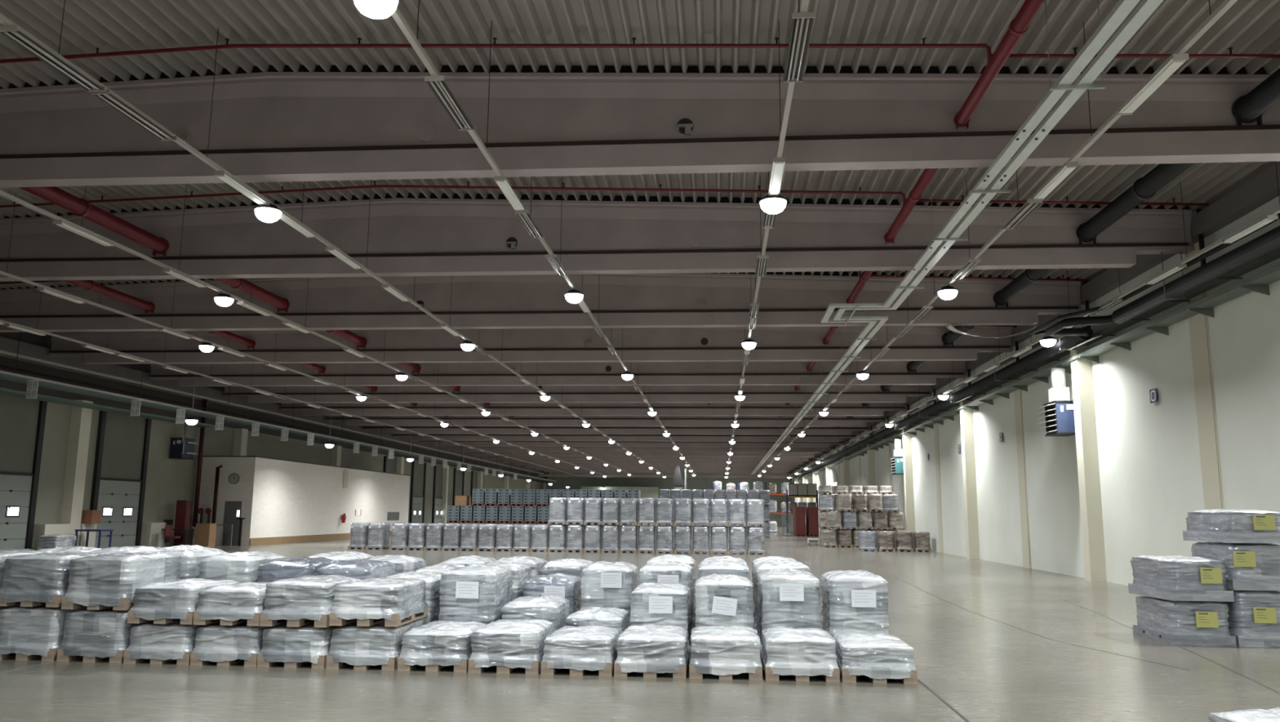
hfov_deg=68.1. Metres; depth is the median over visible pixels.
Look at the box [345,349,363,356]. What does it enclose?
diffuser
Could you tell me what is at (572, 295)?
lamp
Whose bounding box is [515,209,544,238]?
fluorescent fixture
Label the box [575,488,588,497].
crate stack
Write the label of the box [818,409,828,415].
lamp
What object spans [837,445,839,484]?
wall strip
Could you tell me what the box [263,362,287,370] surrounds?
fluorescent fixture
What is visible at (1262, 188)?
ceiling beam
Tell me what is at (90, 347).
diffuser
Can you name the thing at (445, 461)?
hanging sign
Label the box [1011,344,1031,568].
wall strip
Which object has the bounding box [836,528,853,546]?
pallet
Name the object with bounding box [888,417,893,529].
wall strip
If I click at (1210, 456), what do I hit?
column
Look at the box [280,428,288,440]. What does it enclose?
hanging sign
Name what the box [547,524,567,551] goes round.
pallet
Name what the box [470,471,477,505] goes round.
door
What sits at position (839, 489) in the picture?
pallet
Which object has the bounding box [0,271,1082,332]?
roof beam
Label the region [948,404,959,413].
wall bracket
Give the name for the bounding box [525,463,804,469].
roof beam
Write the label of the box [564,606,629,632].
pallet
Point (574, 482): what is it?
wall
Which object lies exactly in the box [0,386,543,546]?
wall
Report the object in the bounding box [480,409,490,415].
lamp
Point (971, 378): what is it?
diffuser
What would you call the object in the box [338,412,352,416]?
fluorescent fixture
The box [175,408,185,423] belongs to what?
hanging sign
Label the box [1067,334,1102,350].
fluorescent light
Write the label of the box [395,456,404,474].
column
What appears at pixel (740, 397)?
lamp
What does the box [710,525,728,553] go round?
pallet
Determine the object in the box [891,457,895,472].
grille
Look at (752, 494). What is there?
pallet
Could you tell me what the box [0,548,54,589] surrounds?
pallet
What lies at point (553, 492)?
crate stack
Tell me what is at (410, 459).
lamp
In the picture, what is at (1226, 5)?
rail
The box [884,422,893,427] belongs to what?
lamp
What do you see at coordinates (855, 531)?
pallet
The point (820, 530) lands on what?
pallet
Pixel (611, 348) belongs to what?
fluorescent fixture
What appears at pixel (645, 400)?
fluorescent fixture
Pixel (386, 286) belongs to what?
fluorescent fixture
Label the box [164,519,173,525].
monitor
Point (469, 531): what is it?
pallet
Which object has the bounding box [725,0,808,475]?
rail
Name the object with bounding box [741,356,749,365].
fluorescent fixture
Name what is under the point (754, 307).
fluorescent fixture
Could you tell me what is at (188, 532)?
desk
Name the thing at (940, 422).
wall bracket
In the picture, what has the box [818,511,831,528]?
pallet
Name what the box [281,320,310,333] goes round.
fluorescent fixture
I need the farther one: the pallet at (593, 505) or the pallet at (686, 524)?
the pallet at (686, 524)
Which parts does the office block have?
door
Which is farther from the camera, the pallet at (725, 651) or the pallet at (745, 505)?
the pallet at (745, 505)
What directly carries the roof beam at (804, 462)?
attached to the ceiling
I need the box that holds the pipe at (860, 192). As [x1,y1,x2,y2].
[0,181,1208,207]
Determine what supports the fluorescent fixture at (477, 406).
attached to the rail at (2, 193)
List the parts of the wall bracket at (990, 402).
arm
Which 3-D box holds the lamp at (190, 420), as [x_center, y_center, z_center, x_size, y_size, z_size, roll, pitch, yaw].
[-17.549,1.508,37.219,0.480,2.020,0.475,0,-9,5]
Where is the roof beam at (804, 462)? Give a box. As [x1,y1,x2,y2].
[503,461,808,466]
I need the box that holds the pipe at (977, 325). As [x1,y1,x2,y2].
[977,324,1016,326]
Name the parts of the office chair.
backrest, seat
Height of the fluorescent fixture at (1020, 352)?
0.075 m
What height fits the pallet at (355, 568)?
1.134 m
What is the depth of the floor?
10.20 m
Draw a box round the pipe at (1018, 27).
[778,0,1044,417]
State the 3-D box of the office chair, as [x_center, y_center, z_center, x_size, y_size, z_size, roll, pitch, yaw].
[-21.660,8.118,43.921,0.534,1.027,0.546,0,-9,5]
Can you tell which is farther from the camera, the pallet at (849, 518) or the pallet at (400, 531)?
the pallet at (849, 518)
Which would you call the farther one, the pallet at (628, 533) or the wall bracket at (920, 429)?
the wall bracket at (920, 429)
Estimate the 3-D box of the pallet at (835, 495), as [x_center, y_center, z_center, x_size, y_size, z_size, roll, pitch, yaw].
[11.767,8.302,55.503,0.818,0.993,1.218,0,-9,5]
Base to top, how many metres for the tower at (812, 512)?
2.430 m
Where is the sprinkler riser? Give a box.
[192,398,222,526]
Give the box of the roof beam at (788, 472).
[543,470,792,475]
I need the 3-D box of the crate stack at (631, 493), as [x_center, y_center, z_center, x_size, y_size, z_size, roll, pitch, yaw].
[-0.380,8.742,60.218,0.800,1.073,1.200,0,-9,5]
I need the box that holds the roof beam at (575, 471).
[534,467,795,473]
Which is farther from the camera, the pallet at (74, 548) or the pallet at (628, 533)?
the pallet at (628, 533)
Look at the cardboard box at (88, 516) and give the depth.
39.22 m
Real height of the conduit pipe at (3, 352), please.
0.120 m
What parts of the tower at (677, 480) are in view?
post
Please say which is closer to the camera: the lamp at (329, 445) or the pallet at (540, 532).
the pallet at (540, 532)
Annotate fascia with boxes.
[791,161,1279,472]
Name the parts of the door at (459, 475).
panel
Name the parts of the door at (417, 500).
panel, panel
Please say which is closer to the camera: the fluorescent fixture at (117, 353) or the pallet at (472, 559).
the pallet at (472, 559)
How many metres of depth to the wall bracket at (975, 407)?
40.00 m
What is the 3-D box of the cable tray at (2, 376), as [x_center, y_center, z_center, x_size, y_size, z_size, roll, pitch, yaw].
[-17.914,6.523,68.560,0.600,0.090,126.000,0,-9,5]
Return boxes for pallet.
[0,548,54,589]
[0,551,112,606]
[0,604,20,653]
[0,604,87,661]
[36,533,76,550]
[38,546,103,552]
[56,604,153,662]
[61,551,182,609]
[89,545,168,553]
[123,620,220,664]
[127,577,240,624]
[151,546,230,579]
[161,544,223,551]
[190,621,287,666]
[192,581,268,625]
[197,551,288,582]
[257,555,339,618]
[257,618,341,668]
[259,574,361,626]
[309,551,374,560]
[316,558,397,578]
[325,618,424,670]
[328,577,427,626]
[347,522,368,548]
[365,522,390,549]
[368,554,426,573]
[386,570,442,623]
[389,522,412,549]
[397,619,487,671]
[406,522,427,549]
[415,562,466,573]
[423,523,444,550]
[438,563,513,623]
[441,523,462,550]
[441,555,497,565]
[458,523,480,550]
[467,618,554,674]
[476,523,497,550]
[484,560,531,599]
[493,523,514,551]
[496,555,547,577]
[500,595,569,631]
[511,524,532,551]
[522,573,582,613]
[529,524,550,551]
[540,625,620,675]
[541,557,593,577]
[547,497,567,524]
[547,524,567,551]
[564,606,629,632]
[565,497,585,524]
[565,524,584,551]
[580,560,638,625]
[583,497,602,524]
[583,524,603,551]
[601,497,621,524]
[601,524,620,551]
[613,624,689,678]
[619,497,638,524]
[619,524,638,552]
[629,582,691,656]
[637,497,656,524]
[637,524,656,552]
[639,560,695,633]
[646,553,695,623]
[655,497,674,524]
[655,524,674,552]
[659,488,670,497]
[671,488,680,503]
[673,525,692,553]
[674,497,692,524]
[681,488,692,504]
[681,523,692,536]
[688,625,762,679]
[692,497,709,525]
[692,525,710,553]
[693,488,702,498]
[694,573,754,627]
[697,559,750,579]
[699,555,747,564]
[703,488,713,504]
[703,520,714,537]
[709,505,711,520]
[710,498,728,525]
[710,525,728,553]
[712,480,721,493]
[715,488,724,498]
[725,488,736,503]
[726,482,735,489]
[726,521,735,537]
[727,505,728,520]
[728,498,746,525]
[728,525,746,553]
[737,489,746,505]
[739,481,749,493]
[745,505,746,520]
[746,498,764,525]
[746,526,764,554]
[747,489,758,498]
[751,555,798,622]
[753,480,763,493]
[753,558,810,634]
[757,568,822,657]
[759,489,769,505]
[759,521,770,537]
[760,625,839,681]
[764,505,769,521]
[766,482,776,493]
[768,499,777,512]
[768,520,777,532]
[780,481,789,493]
[780,501,786,512]
[787,501,797,512]
[788,523,793,533]
[797,502,807,512]
[807,502,817,506]
[817,484,833,493]
[817,493,834,511]
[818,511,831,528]
[818,528,826,546]
[820,568,888,636]
[821,528,837,546]
[826,511,842,528]
[832,484,848,493]
[832,631,917,684]
[833,493,836,511]
[835,493,853,511]
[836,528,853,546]
[841,511,857,528]
[848,484,863,493]
[851,493,868,511]
[852,528,867,546]
[857,511,873,528]
[857,529,877,551]
[862,484,879,493]
[866,493,884,511]
[871,511,888,529]
[875,530,895,551]
[877,484,893,494]
[882,493,899,511]
[888,511,904,529]
[893,530,913,551]
[911,530,931,551]
[1128,554,1234,600]
[1132,595,1236,646]
[1182,508,1279,542]
[1191,541,1279,590]
[1208,706,1279,721]
[1216,588,1279,647]
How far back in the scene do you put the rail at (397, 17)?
14.11 m
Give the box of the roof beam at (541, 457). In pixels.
[476,453,820,460]
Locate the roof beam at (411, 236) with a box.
[0,192,1195,280]
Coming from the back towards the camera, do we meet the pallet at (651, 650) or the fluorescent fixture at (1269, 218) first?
the fluorescent fixture at (1269, 218)
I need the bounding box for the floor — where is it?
[0,524,1279,721]
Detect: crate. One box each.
[786,483,797,495]
[797,483,807,495]
[806,483,817,495]
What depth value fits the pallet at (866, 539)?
48.12 m
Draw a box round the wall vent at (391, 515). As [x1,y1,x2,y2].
[386,511,399,519]
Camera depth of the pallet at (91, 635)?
11.25 m
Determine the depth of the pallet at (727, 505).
73.18 m
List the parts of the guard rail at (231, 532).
post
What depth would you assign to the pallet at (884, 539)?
48.05 m
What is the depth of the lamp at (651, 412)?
48.70 m
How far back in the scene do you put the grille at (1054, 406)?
28.83 m
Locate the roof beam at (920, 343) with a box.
[48,325,1013,364]
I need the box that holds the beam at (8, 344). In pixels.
[0,336,548,473]
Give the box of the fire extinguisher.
[340,513,346,522]
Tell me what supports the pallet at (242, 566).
on the floor
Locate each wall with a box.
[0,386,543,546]
[31,523,97,550]
[140,521,165,546]
[546,471,792,525]
[580,485,660,524]
[791,195,1279,585]
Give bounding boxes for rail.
[0,0,664,475]
[0,183,635,475]
[0,193,607,475]
[0,292,578,475]
[0,330,555,481]
[216,524,232,546]
[391,0,696,476]
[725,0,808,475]
[756,0,1237,476]
[789,161,1279,475]
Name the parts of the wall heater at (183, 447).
casing, mounting arm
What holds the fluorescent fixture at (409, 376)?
attached to the rail at (2, 193)
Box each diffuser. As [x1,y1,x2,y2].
[83,346,113,353]
[117,354,143,361]
[164,367,186,373]
[213,379,231,384]
[220,349,244,356]
[265,364,285,370]
[312,379,328,384]
[328,250,359,268]
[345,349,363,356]
[383,287,407,301]
[441,326,458,335]
[497,181,522,209]
[770,162,782,195]
[964,377,977,382]
[984,365,998,371]
[1013,349,1029,356]
[1148,267,1183,284]
[1225,219,1274,242]
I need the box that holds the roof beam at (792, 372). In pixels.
[148,360,966,386]
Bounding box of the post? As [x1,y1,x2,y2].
[236,517,244,545]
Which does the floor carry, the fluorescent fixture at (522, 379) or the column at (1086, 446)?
the column at (1086, 446)
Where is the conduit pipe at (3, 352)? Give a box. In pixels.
[0,349,543,474]
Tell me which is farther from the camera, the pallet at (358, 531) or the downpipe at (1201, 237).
the pallet at (358, 531)
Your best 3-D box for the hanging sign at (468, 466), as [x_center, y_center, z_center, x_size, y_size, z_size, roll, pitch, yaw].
[-15.394,9.650,85.325,0.370,0.650,0.022,0,-9,5]
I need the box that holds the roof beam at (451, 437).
[392,430,856,441]
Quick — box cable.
[946,323,1038,337]
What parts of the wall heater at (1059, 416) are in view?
louvre blade, rating plate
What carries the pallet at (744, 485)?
on the rack at (710, 482)
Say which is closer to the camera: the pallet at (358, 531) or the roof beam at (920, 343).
the roof beam at (920, 343)
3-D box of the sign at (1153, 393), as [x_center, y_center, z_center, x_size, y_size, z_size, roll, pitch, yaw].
[12.890,0.873,23.775,0.014,0.340,0.380,0,-9,5]
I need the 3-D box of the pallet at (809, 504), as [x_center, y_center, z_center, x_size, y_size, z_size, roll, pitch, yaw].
[15.629,13.318,86.030,0.818,1.021,1.218,0,-9,5]
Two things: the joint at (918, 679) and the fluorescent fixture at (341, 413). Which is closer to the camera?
the joint at (918, 679)
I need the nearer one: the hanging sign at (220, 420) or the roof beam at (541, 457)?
the hanging sign at (220, 420)
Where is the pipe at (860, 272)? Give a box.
[0,271,1088,284]
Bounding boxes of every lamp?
[185,373,198,424]
[198,342,214,352]
[213,293,234,306]
[253,203,282,222]
[324,409,333,448]
[342,468,348,487]
[353,0,399,19]
[355,394,366,400]
[395,372,408,380]
[406,437,413,461]
[440,422,448,426]
[460,341,475,351]
[460,444,466,470]
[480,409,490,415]
[530,431,537,435]
[539,394,550,400]
[564,289,584,302]
[582,422,590,426]
[621,371,633,380]
[647,409,657,415]
[662,431,670,436]
[731,422,739,427]
[734,393,745,400]
[741,339,756,349]
[758,194,787,213]
[798,431,804,436]
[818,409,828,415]
[856,371,869,379]
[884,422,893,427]
[937,285,958,299]
[937,392,949,399]
[1039,336,1057,346]
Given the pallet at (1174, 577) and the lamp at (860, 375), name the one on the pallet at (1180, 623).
the pallet at (1174, 577)
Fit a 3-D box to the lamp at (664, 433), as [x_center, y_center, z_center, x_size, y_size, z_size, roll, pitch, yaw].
[1.736,4.787,61.947,0.480,0.309,0.475,0,-9,5]
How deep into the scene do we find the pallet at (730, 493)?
73.40 m
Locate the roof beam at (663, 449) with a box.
[440,444,835,452]
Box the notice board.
[355,509,361,515]
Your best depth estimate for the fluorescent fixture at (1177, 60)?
11.45 m
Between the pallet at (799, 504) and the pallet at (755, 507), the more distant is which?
the pallet at (799, 504)
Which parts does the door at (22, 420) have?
pane, panel, panel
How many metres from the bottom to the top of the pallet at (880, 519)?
0.995 m
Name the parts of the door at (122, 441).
pane, panel, panel, pane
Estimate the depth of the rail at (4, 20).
14.89 m
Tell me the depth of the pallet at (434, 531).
44.26 m
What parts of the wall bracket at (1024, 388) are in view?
arm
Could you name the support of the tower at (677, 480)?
on the floor
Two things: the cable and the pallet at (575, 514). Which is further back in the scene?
the pallet at (575, 514)
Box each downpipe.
[967,368,970,385]
[1014,325,1018,360]
[1084,280,1090,328]
[1195,208,1205,266]
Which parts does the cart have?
panel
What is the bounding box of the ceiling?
[0,0,1279,333]
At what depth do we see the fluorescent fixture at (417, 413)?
51.83 m
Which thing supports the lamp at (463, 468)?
hanging from the rail at (1, 320)
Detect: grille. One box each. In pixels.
[388,512,399,519]
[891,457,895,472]
[1044,404,1057,433]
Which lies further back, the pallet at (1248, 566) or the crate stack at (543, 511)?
the crate stack at (543, 511)
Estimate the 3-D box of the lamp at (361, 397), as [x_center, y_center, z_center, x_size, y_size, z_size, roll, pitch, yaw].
[-12.766,1.677,43.395,0.480,0.309,0.475,0,-9,5]
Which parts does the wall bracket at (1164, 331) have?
arm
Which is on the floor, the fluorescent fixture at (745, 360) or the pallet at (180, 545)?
the pallet at (180, 545)
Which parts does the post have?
post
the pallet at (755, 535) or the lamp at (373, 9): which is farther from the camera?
the pallet at (755, 535)
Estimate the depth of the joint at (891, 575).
15.08 m
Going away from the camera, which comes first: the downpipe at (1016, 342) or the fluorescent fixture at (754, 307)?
the fluorescent fixture at (754, 307)
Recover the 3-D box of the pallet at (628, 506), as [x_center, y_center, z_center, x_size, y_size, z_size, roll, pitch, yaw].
[-0.481,7.016,44.242,0.800,1.231,1.218,0,-9,5]
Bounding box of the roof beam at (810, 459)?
[490,457,814,463]
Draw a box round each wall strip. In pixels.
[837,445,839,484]
[857,434,861,485]
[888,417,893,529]
[933,390,943,552]
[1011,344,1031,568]
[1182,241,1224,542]
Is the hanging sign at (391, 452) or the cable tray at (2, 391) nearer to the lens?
the cable tray at (2, 391)
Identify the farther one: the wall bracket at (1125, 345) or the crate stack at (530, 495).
the crate stack at (530, 495)
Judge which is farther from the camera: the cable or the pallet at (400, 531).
the pallet at (400, 531)
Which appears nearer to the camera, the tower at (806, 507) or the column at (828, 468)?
the tower at (806, 507)
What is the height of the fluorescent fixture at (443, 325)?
0.075 m
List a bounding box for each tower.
[672,464,686,525]
[792,506,802,535]
[794,506,805,535]
[805,506,815,535]
[807,506,818,536]
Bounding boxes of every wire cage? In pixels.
[781,513,791,535]
[783,513,793,535]
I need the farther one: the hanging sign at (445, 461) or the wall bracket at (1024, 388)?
the hanging sign at (445, 461)
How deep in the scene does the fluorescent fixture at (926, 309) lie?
24.69 m
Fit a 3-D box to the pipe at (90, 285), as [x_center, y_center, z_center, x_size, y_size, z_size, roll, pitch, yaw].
[-12.518,4.255,67.200,0.307,0.348,151.500,0,-9,5]
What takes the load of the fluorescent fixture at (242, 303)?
attached to the rail at (2, 193)
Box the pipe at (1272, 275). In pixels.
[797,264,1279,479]
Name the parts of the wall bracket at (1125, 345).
arm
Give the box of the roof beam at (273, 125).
[0,65,1279,187]
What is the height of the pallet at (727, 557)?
1.127 m
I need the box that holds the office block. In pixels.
[191,455,410,545]
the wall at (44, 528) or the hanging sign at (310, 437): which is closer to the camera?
the wall at (44, 528)
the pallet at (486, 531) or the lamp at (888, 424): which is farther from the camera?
the lamp at (888, 424)
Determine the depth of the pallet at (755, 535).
43.00 m
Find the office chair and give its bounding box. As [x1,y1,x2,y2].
[164,524,180,546]
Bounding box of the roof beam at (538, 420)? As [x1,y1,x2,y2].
[324,410,886,426]
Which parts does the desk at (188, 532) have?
panel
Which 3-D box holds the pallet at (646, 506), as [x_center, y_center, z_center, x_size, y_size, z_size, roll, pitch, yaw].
[0.345,7.014,44.172,0.800,1.229,1.218,0,-9,5]
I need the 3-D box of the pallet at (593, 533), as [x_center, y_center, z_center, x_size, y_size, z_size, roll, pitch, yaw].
[-2.154,8.262,44.182,0.800,1.232,1.218,0,-9,5]
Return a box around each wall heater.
[168,424,197,459]
[888,456,903,474]
[1037,400,1075,435]
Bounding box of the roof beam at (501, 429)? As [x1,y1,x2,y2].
[362,421,870,435]
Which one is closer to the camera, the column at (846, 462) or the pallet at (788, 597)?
the pallet at (788, 597)
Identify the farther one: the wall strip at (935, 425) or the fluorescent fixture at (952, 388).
the wall strip at (935, 425)
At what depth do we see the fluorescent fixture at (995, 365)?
33.65 m
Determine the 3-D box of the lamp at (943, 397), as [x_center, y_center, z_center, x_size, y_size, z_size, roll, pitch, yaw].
[13.146,1.540,41.026,0.480,0.309,0.475,0,-9,5]
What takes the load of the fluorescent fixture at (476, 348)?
attached to the rail at (4, 20)
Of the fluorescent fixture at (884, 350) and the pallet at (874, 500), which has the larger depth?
the pallet at (874, 500)
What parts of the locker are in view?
door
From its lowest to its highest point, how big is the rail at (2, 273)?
2.028 m
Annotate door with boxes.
[0,393,47,549]
[89,410,151,547]
[382,455,396,473]
[408,460,426,523]
[431,464,443,523]
[452,467,464,505]
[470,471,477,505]
[825,467,838,528]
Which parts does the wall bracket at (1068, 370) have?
arm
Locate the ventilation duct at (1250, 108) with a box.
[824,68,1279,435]
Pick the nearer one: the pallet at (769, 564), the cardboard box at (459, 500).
the pallet at (769, 564)
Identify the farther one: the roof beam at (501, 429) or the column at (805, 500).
the column at (805, 500)
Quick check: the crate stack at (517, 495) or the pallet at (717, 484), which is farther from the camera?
the pallet at (717, 484)
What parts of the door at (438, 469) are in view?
panel, panel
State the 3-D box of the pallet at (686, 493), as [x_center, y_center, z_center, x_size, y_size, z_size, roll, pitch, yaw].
[3.669,10.652,74.205,0.818,1.203,1.218,0,-9,5]
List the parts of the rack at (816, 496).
upright frame, upright frame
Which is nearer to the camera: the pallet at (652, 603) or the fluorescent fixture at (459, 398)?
the pallet at (652, 603)
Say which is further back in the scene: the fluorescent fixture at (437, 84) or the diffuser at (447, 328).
the diffuser at (447, 328)
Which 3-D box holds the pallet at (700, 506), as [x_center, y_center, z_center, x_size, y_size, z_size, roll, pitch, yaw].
[2.829,7.003,43.965,0.800,1.231,1.218,0,-9,5]
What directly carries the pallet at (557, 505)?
on the pallet at (557, 532)
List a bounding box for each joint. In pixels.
[891,574,1187,669]
[917,678,969,721]
[1064,600,1279,693]
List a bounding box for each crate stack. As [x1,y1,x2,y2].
[446,505,461,522]
[459,505,473,522]
[471,488,485,505]
[472,505,486,522]
[484,488,497,505]
[484,505,499,522]
[497,488,511,506]
[497,505,512,523]
[510,488,524,506]
[511,506,524,523]
[522,488,536,506]
[524,506,537,523]
[535,488,549,506]
[537,506,549,523]
[548,488,562,506]
[562,488,575,497]
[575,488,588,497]
[588,488,601,497]
[601,488,614,497]
[614,489,627,498]
[627,489,640,498]
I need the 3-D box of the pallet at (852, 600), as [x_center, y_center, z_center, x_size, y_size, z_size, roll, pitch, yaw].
[2.772,3.269,12.300,0.818,1.090,1.218,0,-9,5]
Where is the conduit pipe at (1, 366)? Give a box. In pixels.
[0,364,533,475]
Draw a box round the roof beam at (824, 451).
[459,448,827,456]
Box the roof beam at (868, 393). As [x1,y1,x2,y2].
[222,384,932,402]
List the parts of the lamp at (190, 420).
drop rod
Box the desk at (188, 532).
[161,528,194,545]
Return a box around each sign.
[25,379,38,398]
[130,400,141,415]
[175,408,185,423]
[214,416,224,430]
[251,422,259,435]
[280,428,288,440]
[306,433,314,444]
[353,442,359,453]
[371,445,377,455]
[388,448,394,458]
[418,455,423,463]
[431,457,435,465]
[442,459,447,467]
[457,462,461,470]
[466,464,471,471]
[484,467,488,474]
[492,469,496,475]
[999,431,1003,441]
[1149,387,1157,403]
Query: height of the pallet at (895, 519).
0.993 m
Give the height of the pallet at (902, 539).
1.017 m
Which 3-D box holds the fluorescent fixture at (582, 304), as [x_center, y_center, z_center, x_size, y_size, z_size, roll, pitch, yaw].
[-1.456,-1.424,24.136,0.180,0.075,1.530,0,-9,5]
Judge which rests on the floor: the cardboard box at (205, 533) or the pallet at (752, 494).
the cardboard box at (205, 533)
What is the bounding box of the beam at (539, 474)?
[537,473,793,478]
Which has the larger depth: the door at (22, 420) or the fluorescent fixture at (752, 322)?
the door at (22, 420)
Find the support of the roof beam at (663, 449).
attached to the ceiling
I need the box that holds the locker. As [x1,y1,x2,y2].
[173,499,191,545]
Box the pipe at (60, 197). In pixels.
[18,186,533,426]
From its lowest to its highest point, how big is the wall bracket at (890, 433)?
0.595 m
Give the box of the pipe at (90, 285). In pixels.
[62,280,473,426]
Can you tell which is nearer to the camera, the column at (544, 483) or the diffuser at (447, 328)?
the diffuser at (447, 328)
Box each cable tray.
[0,373,550,480]
[0,387,215,426]
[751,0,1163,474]
[798,251,1279,476]
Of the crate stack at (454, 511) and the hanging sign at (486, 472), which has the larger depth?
the hanging sign at (486, 472)
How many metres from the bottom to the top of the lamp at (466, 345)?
0.309 m
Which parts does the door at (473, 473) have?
panel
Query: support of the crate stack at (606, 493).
on the crate stack
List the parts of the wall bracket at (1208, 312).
arm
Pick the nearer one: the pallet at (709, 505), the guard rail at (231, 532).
the guard rail at (231, 532)
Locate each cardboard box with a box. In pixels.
[80,509,101,523]
[194,523,216,546]
[454,495,471,505]
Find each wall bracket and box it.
[889,432,902,441]
[903,426,916,435]
[911,422,924,431]
[919,418,933,428]
[928,414,943,424]
[938,409,954,420]
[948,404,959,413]
[964,399,978,410]
[973,392,993,404]
[988,386,1009,398]
[1004,377,1027,391]
[1023,369,1048,382]
[1044,359,1071,373]
[1080,355,1099,363]
[1092,334,1131,350]
[1128,318,1168,335]
[1168,299,1214,317]
[1217,276,1270,295]
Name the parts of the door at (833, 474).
curtain panel, arch frame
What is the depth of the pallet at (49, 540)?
36.06 m
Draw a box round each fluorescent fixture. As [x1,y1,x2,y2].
[0,25,106,92]
[4,323,46,335]
[36,287,84,303]
[52,219,113,246]
[81,343,115,354]
[91,88,177,140]
[114,352,146,361]
[157,327,191,338]
[161,365,188,373]
[162,267,206,287]
[209,377,233,385]
[213,170,269,205]
[217,346,245,356]
[236,301,271,315]
[252,389,271,395]
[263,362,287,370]
[271,395,291,399]
[279,212,315,237]
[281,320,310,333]
[305,403,320,408]
[311,377,330,384]
[325,246,362,269]
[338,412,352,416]
[342,347,364,357]
[345,389,361,395]
[363,418,375,422]
[364,394,377,399]
[381,284,409,302]
[387,403,401,408]
[405,373,419,380]
[415,412,426,416]
[424,75,475,130]
[429,385,443,391]
[439,323,460,336]
[456,397,468,403]
[474,345,488,355]
[475,405,486,410]
[494,176,524,211]
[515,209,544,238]
[519,377,530,384]
[536,388,546,395]
[545,253,568,275]
[557,403,565,408]
[577,299,590,312]
[592,324,607,337]
[606,345,618,355]
[633,385,641,391]
[642,397,648,403]
[735,403,741,408]
[737,388,742,395]
[739,377,745,383]
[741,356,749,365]
[744,348,750,354]
[746,317,757,328]
[748,302,759,317]
[754,255,768,276]
[761,212,777,228]
[768,157,785,195]
[782,12,815,82]
[830,397,838,402]
[841,384,852,391]
[874,347,889,357]
[893,325,912,337]
[911,306,933,319]
[915,402,927,407]
[942,387,955,394]
[951,258,981,279]
[963,375,977,382]
[982,363,999,372]
[1000,199,1042,229]
[1011,346,1031,356]
[1033,161,1078,199]
[1088,298,1122,314]
[1118,53,1189,115]
[1146,263,1186,284]
[1222,214,1278,243]
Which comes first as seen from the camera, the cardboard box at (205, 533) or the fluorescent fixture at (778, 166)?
the fluorescent fixture at (778, 166)
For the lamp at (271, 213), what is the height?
0.309 m
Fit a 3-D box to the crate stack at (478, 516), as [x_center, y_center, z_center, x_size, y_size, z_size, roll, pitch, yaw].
[-10.206,9.848,60.869,0.800,1.073,1.200,0,-9,5]
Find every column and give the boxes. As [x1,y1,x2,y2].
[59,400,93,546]
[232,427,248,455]
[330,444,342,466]
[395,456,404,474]
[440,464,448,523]
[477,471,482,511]
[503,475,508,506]
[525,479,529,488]
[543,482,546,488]
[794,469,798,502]
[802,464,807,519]
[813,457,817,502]
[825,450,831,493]
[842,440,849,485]
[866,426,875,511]
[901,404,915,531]
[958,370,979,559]
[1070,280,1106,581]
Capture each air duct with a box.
[893,438,902,456]
[1048,367,1070,401]
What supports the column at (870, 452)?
on the floor
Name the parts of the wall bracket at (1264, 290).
arm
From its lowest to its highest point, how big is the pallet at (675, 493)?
1.203 m
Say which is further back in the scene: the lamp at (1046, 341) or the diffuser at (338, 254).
the lamp at (1046, 341)
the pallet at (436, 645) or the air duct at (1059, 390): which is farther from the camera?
the air duct at (1059, 390)
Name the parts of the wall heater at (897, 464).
casing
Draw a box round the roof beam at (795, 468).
[535,466,799,471]
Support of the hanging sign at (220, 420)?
hanging from the rail at (1, 371)
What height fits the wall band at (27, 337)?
0.600 m
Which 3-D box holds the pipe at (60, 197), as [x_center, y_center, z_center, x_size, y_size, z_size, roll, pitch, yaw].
[-8.133,4.204,66.838,0.401,0.456,151.500,0,-9,5]
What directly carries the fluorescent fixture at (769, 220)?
attached to the rail at (804, 3)
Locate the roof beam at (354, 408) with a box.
[280,401,906,415]
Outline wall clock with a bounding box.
[228,473,239,484]
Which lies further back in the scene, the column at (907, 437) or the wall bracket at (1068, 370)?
the column at (907, 437)
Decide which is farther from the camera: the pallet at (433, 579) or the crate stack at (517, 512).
the crate stack at (517, 512)
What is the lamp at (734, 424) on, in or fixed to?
hanging from the rail at (804, 3)
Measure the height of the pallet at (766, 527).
1.203 m
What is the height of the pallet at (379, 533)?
1.232 m
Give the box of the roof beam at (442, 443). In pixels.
[418,437,845,447]
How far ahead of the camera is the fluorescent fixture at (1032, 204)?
16.56 m
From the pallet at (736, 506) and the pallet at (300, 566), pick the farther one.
the pallet at (736, 506)
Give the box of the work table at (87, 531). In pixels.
[75,528,113,547]
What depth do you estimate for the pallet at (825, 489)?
55.15 m
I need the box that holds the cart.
[807,537,818,544]
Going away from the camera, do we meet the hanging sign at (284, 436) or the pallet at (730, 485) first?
the hanging sign at (284, 436)
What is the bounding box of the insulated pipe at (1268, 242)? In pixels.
[789,213,1279,479]
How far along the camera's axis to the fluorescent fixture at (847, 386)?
39.41 m
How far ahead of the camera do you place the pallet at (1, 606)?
11.68 m
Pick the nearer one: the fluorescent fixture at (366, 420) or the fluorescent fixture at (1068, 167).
the fluorescent fixture at (1068, 167)
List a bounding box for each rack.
[710,481,794,521]
[786,489,818,533]
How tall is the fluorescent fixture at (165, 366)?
0.075 m
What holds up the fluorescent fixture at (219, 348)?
attached to the rail at (2, 273)
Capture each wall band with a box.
[0,332,454,448]
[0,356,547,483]
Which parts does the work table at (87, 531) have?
leg, leg, leg, leg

